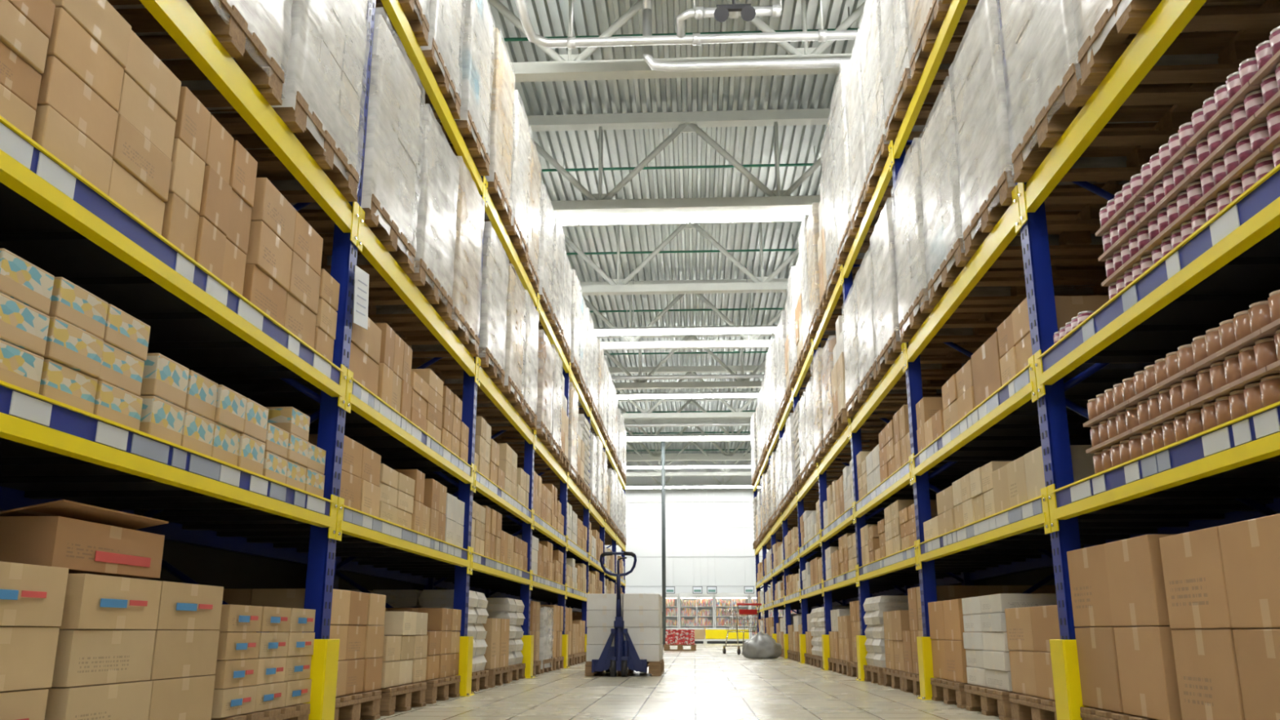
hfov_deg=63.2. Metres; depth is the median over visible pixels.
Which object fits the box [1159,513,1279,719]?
load
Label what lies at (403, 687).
load
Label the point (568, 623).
load
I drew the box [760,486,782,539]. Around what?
load
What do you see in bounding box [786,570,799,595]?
cartons
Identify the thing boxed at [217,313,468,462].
cartons
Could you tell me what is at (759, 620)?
load
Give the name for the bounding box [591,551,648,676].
truck
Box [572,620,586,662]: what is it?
load
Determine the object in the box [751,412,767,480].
load
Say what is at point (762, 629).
load
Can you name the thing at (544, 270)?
load
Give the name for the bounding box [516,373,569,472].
load
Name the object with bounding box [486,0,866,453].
ceiling
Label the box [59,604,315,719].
load
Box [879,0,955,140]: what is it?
load
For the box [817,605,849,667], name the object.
load
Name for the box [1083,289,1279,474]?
jars
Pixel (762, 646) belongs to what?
plastic sack
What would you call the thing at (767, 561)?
cartons
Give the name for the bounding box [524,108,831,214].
roof truss
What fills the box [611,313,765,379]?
fluorescent light
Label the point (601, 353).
load
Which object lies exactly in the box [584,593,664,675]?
load
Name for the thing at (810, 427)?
load
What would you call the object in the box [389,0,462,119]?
load
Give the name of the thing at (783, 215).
ceiling light
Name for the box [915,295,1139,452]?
cartons
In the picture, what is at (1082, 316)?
trays
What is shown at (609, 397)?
load
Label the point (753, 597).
load
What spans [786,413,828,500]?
load
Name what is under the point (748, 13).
ceiling spotlight
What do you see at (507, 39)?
pipe
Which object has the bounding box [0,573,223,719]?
load
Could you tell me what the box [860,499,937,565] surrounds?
cartons
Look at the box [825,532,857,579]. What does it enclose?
cartons
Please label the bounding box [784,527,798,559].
cartons
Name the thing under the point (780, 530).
load
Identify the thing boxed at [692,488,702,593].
placard
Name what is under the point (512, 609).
load
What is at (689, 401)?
roof truss
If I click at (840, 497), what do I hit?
cartons
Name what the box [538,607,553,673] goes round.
load
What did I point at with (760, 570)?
cartons
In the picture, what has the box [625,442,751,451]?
pipe
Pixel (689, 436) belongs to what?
fluorescent light
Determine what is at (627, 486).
fluorescent light
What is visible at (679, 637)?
load
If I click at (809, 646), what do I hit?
load
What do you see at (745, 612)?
basket
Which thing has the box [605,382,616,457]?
load
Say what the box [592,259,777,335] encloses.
ceiling light
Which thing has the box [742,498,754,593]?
placard
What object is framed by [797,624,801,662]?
load
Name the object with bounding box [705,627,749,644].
chest freezer
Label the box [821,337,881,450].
load
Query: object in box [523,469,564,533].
cartons
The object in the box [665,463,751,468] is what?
fluorescent light
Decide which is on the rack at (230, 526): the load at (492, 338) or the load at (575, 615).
the load at (492, 338)
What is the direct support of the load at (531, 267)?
on the rack at (230, 526)
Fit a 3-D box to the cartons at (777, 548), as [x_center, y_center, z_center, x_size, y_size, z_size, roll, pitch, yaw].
[3.127,3.702,19.950,0.966,0.492,2.644,-1,-15,3]
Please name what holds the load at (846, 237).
on the rack at (1227, 473)
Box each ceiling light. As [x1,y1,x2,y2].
[555,125,811,225]
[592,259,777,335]
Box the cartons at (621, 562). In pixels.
[616,555,624,578]
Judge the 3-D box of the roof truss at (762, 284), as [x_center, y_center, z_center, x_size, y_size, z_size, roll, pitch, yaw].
[1.063,-1.952,18.929,18.120,1.510,0.200,-1,-15,3]
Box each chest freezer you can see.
[666,627,704,644]
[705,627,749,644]
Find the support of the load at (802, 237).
on the rack at (1227, 473)
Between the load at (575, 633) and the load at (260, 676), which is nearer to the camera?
the load at (260, 676)
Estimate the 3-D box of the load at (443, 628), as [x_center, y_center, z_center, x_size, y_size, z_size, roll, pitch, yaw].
[-1.907,2.019,7.151,1.200,0.604,0.907,-1,-15,3]
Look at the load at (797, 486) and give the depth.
15.60 m
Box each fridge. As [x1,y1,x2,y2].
[643,592,679,627]
[679,592,714,643]
[714,592,750,639]
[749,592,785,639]
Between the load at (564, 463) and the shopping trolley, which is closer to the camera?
the load at (564, 463)
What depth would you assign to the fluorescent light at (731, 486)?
43.82 m
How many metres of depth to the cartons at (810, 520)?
14.55 m
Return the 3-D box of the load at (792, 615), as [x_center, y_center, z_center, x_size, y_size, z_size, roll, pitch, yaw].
[3.195,4.957,18.684,1.200,0.758,0.850,-1,-15,3]
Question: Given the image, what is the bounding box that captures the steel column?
[661,441,666,647]
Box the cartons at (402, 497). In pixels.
[307,434,464,547]
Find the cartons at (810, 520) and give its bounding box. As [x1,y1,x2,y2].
[800,499,820,546]
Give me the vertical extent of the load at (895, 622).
0.616 m
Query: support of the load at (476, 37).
on the rack at (230, 526)
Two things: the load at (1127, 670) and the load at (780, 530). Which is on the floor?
the load at (1127, 670)
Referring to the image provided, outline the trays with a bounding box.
[1053,310,1093,343]
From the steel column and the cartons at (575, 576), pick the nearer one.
the cartons at (575, 576)
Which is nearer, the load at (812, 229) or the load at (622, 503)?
the load at (812, 229)
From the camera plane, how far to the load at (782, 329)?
17.89 m
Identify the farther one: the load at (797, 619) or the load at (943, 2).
the load at (797, 619)
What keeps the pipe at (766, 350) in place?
attached to the ceiling
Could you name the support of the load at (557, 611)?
on the floor
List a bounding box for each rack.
[0,0,626,719]
[752,0,1279,719]
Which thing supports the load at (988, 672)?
on the floor
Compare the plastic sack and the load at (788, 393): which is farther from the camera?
the plastic sack
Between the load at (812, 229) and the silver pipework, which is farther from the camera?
the load at (812, 229)
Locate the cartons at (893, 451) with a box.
[856,404,911,500]
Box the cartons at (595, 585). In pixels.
[588,570,602,593]
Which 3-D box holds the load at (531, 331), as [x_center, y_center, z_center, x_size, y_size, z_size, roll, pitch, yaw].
[-1.712,0.021,10.789,1.200,1.279,0.865,-1,-15,3]
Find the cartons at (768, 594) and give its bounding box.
[764,581,777,604]
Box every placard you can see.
[666,514,675,593]
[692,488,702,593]
[706,497,716,593]
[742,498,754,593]
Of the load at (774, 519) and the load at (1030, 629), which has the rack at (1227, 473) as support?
the load at (774, 519)
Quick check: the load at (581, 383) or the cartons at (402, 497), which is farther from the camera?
the load at (581, 383)
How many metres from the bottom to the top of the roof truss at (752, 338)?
1.510 m
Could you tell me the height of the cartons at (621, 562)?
0.518 m
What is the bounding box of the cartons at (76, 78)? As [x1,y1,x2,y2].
[0,0,339,362]
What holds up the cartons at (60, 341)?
in the rack at (230, 526)
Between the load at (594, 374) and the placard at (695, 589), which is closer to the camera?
the load at (594, 374)
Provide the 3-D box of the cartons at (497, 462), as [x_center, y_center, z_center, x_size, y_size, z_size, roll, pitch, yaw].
[-1.704,0.987,9.519,0.967,0.476,2.824,-1,-15,3]
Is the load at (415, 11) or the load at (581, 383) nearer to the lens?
the load at (415, 11)
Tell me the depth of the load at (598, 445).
18.38 m
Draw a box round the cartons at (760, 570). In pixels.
[756,560,763,582]
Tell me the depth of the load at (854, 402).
10.17 m
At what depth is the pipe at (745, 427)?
38.56 m
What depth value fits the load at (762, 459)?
23.54 m
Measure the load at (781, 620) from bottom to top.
0.703 m
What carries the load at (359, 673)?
on the floor
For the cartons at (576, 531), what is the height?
0.499 m
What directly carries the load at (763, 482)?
on the rack at (1227, 473)
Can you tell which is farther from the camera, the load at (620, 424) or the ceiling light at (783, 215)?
the load at (620, 424)
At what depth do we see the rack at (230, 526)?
4.76 m
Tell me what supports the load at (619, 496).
on the rack at (230, 526)
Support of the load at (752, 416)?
on the rack at (1227, 473)
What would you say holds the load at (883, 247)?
on the rack at (1227, 473)
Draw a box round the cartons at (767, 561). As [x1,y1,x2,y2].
[764,549,772,575]
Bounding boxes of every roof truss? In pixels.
[486,0,867,82]
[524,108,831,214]
[560,219,803,295]
[577,278,788,350]
[595,331,775,389]
[607,364,765,419]
[616,396,757,442]
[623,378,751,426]
[623,417,751,461]
[625,441,752,476]
[625,453,760,489]
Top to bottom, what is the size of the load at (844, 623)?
0.616 m
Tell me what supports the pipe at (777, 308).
attached to the ceiling
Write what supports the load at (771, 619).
on the floor
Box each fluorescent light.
[601,267,771,350]
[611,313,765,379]
[615,338,759,399]
[626,434,751,439]
[626,464,661,468]
[626,484,661,488]
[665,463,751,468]
[665,484,753,488]
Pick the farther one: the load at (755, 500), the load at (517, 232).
the load at (755, 500)
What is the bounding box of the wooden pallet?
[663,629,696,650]
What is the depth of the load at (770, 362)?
20.82 m
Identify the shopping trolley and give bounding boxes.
[720,603,761,654]
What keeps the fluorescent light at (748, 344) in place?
attached to the ceiling
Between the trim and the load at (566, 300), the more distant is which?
the trim
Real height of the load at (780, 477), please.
1.212 m
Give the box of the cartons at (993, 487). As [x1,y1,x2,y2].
[923,444,1094,541]
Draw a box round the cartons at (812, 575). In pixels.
[801,557,822,589]
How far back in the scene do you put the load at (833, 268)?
11.60 m
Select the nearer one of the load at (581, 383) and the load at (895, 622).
the load at (895, 622)
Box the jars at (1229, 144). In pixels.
[1095,26,1279,299]
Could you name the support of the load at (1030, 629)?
on the floor
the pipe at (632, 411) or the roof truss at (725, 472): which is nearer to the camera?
the pipe at (632, 411)
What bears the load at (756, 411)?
on the rack at (1227, 473)
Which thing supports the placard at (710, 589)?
hanging from the roof
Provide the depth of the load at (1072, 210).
5.56 m
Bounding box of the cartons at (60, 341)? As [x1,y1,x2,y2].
[0,248,325,497]
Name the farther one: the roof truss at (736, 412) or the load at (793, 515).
the roof truss at (736, 412)
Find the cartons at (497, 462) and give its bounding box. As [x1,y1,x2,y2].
[460,416,529,507]
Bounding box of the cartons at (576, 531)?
[558,500,586,551]
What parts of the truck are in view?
handle, frame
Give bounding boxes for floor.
[375,643,1000,719]
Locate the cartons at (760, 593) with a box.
[757,590,764,607]
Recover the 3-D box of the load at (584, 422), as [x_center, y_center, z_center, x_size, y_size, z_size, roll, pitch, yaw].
[-1.411,1.561,16.621,1.200,1.253,0.882,-1,-15,3]
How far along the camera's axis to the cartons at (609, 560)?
21.24 m
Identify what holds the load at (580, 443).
on the rack at (230, 526)
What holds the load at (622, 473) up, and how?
on the rack at (230, 526)
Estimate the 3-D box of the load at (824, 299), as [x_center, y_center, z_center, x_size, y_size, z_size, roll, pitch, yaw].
[2.765,-1.436,12.506,1.200,1.678,0.840,-1,-15,3]
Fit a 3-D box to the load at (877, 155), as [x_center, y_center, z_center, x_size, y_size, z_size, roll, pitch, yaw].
[2.562,-2.360,8.873,1.200,1.628,0.858,-1,-15,3]
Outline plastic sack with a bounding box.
[742,631,782,658]
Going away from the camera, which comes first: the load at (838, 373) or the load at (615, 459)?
the load at (838, 373)
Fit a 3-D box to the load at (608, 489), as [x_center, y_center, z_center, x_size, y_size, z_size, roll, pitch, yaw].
[-1.201,2.610,20.573,1.200,1.223,0.876,-1,-15,3]
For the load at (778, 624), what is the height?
0.616 m
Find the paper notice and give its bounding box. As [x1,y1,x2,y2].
[353,265,368,329]
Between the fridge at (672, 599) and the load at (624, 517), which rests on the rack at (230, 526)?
the load at (624, 517)
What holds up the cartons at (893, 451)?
in the rack at (1227, 473)
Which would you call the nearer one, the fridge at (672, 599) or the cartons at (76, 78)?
the cartons at (76, 78)
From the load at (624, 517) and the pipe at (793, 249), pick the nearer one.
the pipe at (793, 249)
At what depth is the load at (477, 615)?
7.99 m
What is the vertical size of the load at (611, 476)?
1.159 m
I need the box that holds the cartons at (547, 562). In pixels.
[515,534,563,583]
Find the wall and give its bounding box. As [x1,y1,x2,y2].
[604,460,770,608]
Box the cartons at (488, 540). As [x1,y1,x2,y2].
[471,500,527,571]
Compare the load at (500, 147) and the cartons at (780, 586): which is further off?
the cartons at (780, 586)
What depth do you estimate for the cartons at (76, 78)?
3.34 m
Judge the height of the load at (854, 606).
0.753 m
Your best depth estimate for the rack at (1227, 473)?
4.86 m
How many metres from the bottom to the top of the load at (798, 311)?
1.678 m
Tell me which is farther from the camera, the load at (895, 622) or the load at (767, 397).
the load at (767, 397)
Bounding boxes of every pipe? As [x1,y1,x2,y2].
[501,7,860,41]
[541,146,822,171]
[566,234,795,254]
[588,295,783,312]
[604,350,768,355]
[619,401,755,413]
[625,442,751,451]
[626,426,751,434]
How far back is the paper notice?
5.25 m
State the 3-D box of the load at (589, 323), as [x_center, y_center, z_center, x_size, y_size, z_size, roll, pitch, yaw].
[-1.397,-0.022,17.035,1.200,1.475,0.879,-1,-15,3]
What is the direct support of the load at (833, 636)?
on the floor
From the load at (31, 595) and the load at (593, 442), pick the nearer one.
the load at (31, 595)
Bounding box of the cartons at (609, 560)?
[604,547,614,572]
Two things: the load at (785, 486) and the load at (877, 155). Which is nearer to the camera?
the load at (877, 155)
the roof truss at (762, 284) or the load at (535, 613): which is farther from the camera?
the roof truss at (762, 284)
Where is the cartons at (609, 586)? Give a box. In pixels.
[604,577,614,593]
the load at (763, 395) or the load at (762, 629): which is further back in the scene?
the load at (762, 629)
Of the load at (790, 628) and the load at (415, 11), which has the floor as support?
the load at (790, 628)
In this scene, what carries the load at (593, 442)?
on the rack at (230, 526)
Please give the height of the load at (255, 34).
1.232 m
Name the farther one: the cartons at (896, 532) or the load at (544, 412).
the load at (544, 412)
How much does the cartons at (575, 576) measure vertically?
0.436 m
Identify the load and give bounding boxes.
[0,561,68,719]
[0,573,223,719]
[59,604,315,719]
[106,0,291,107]
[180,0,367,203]
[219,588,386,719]
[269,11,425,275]
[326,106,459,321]
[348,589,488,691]
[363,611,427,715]
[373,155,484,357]
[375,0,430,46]
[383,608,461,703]
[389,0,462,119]
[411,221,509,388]
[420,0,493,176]
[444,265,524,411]
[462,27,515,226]
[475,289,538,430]
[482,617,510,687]
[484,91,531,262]
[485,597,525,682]
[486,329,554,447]
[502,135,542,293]
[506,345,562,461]
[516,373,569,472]
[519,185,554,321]
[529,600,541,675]
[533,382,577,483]
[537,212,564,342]
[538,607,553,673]
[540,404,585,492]
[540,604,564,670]
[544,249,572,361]
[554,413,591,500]
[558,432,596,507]
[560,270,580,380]
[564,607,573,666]
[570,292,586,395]
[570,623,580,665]
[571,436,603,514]
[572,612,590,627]
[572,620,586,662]
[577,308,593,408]
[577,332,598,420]
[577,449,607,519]
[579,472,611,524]
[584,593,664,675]
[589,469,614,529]
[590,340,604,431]
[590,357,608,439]
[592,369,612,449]
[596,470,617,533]
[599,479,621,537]
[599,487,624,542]
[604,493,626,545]
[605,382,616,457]
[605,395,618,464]
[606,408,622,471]
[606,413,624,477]
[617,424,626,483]
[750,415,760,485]
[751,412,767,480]
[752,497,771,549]
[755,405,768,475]
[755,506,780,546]
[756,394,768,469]
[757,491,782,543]
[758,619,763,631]
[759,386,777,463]
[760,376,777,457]
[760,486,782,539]
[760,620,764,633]
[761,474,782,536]
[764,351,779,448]
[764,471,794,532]
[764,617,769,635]
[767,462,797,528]
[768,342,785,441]
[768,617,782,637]
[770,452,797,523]
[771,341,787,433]
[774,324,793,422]
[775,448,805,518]
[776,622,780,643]
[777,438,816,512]
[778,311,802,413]
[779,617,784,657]
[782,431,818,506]
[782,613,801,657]
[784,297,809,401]
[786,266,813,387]
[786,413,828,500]
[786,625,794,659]
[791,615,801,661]
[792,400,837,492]
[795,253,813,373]
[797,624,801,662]
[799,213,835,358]
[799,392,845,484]
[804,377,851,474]
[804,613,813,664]
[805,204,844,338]
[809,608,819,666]
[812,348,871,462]
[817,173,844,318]
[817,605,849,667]
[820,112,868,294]
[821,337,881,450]
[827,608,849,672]
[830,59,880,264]
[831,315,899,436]
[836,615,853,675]
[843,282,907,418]
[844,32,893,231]
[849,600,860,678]
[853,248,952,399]
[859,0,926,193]
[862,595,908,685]
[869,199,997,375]
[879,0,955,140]
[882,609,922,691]
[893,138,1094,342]
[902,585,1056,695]
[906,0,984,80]
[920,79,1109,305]
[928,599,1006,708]
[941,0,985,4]
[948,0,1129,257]
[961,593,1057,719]
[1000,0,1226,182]
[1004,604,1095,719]
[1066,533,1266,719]
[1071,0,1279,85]
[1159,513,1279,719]
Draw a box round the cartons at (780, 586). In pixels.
[774,575,784,599]
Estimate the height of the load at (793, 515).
1.232 m
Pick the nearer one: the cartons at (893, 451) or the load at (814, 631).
the cartons at (893, 451)
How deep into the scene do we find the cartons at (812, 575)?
14.19 m
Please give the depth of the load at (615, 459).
22.95 m
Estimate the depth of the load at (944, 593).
7.59 m
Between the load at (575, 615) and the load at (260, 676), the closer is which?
the load at (260, 676)
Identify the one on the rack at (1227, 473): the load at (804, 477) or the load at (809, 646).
the load at (804, 477)
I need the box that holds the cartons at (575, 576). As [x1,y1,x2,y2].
[565,558,586,592]
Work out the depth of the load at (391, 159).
5.82 m
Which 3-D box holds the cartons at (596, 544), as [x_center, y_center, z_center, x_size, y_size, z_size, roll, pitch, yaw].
[-1.246,3.244,18.280,0.966,0.544,2.825,-1,-15,3]
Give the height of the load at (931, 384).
1.176 m
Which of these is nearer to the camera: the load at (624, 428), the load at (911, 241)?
the load at (911, 241)
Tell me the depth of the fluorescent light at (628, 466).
38.62 m
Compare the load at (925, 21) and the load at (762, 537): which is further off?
the load at (762, 537)
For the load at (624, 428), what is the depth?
25.70 m
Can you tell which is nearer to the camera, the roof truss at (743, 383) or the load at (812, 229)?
the load at (812, 229)
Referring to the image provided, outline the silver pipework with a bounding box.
[514,0,859,71]
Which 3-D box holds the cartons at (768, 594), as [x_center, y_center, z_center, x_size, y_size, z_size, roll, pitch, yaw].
[3.272,5.056,22.527,0.969,0.408,2.643,-1,-15,3]
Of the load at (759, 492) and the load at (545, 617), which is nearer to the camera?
the load at (545, 617)
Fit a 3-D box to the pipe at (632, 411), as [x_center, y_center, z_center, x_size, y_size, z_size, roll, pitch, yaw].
[1.733,1.594,34.940,17.800,0.337,0.044,-1,-15,3]
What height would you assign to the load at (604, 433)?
1.491 m
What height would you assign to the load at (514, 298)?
1.214 m
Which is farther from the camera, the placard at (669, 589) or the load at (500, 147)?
the placard at (669, 589)
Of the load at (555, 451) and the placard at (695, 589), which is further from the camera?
the placard at (695, 589)
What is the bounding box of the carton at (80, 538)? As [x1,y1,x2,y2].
[0,499,168,577]
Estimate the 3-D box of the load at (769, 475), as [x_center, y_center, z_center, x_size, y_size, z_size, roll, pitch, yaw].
[3.216,2.741,21.152,1.200,1.253,0.882,-1,-15,2]
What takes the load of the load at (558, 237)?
on the rack at (230, 526)
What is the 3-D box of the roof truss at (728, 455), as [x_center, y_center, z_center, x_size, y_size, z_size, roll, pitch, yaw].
[2.024,2.851,37.287,18.120,1.510,0.200,-1,-15,3]
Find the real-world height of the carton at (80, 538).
0.186 m
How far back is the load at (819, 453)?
12.85 m
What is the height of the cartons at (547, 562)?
0.440 m
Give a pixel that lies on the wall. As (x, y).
(685, 572)
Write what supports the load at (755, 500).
on the rack at (1227, 473)
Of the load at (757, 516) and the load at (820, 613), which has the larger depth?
the load at (757, 516)
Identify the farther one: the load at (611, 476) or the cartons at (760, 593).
the cartons at (760, 593)
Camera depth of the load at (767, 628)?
23.02 m
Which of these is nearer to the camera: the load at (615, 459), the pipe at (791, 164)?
the pipe at (791, 164)
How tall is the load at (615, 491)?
1.279 m
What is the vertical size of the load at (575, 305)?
1.437 m
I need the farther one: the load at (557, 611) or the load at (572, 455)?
the load at (572, 455)
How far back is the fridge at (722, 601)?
44.00 m
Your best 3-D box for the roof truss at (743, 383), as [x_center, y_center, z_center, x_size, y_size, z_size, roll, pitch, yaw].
[1.447,-0.031,26.272,18.120,1.510,0.200,-1,-15,3]
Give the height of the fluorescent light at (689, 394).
1.567 m
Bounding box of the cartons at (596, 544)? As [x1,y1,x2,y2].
[589,521,603,561]
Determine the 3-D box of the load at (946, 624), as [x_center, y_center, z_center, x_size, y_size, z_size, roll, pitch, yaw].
[2.556,1.884,6.714,1.200,0.644,0.847,-1,-15,3]
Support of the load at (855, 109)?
on the rack at (1227, 473)
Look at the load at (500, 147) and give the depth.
9.14 m
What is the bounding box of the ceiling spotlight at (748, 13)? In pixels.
[713,0,755,22]
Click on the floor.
(705, 682)
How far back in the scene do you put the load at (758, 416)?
24.32 m
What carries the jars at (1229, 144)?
in the rack at (1227, 473)
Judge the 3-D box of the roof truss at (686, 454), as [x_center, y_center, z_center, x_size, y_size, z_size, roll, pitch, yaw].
[2.409,4.771,44.630,18.120,1.510,0.200,-1,-15,3]
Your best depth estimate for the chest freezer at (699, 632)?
41.31 m
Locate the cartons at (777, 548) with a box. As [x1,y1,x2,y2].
[772,542,783,568]
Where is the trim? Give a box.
[625,498,770,586]
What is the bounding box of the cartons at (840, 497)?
[822,460,853,528]
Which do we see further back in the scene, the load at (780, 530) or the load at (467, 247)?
the load at (780, 530)
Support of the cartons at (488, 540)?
in the rack at (230, 526)
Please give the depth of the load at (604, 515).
19.36 m
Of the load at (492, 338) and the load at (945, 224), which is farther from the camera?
the load at (492, 338)
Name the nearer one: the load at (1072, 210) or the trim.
the load at (1072, 210)
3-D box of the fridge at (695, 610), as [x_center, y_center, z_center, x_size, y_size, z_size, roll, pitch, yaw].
[2.405,10.953,44.157,1.480,2.050,0.790,-1,-15,3]
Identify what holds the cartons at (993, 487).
in the rack at (1227, 473)
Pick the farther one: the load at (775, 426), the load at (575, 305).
the load at (775, 426)
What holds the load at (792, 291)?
on the rack at (1227, 473)
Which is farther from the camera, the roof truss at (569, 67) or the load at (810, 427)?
the load at (810, 427)
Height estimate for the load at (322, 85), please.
1.212 m
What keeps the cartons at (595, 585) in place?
in the rack at (230, 526)
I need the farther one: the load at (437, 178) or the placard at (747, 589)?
the placard at (747, 589)
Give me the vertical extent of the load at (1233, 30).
1.298 m
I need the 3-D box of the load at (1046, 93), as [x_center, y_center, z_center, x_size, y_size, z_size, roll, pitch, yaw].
[2.364,-1.529,4.678,1.200,1.176,0.915,-1,-15,3]
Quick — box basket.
[720,609,759,632]
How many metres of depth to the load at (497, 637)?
8.98 m
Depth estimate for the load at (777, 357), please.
18.85 m
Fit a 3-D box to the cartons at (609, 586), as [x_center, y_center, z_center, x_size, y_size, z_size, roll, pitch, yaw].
[-1.092,4.667,21.026,0.967,0.431,2.822,-1,-15,3]

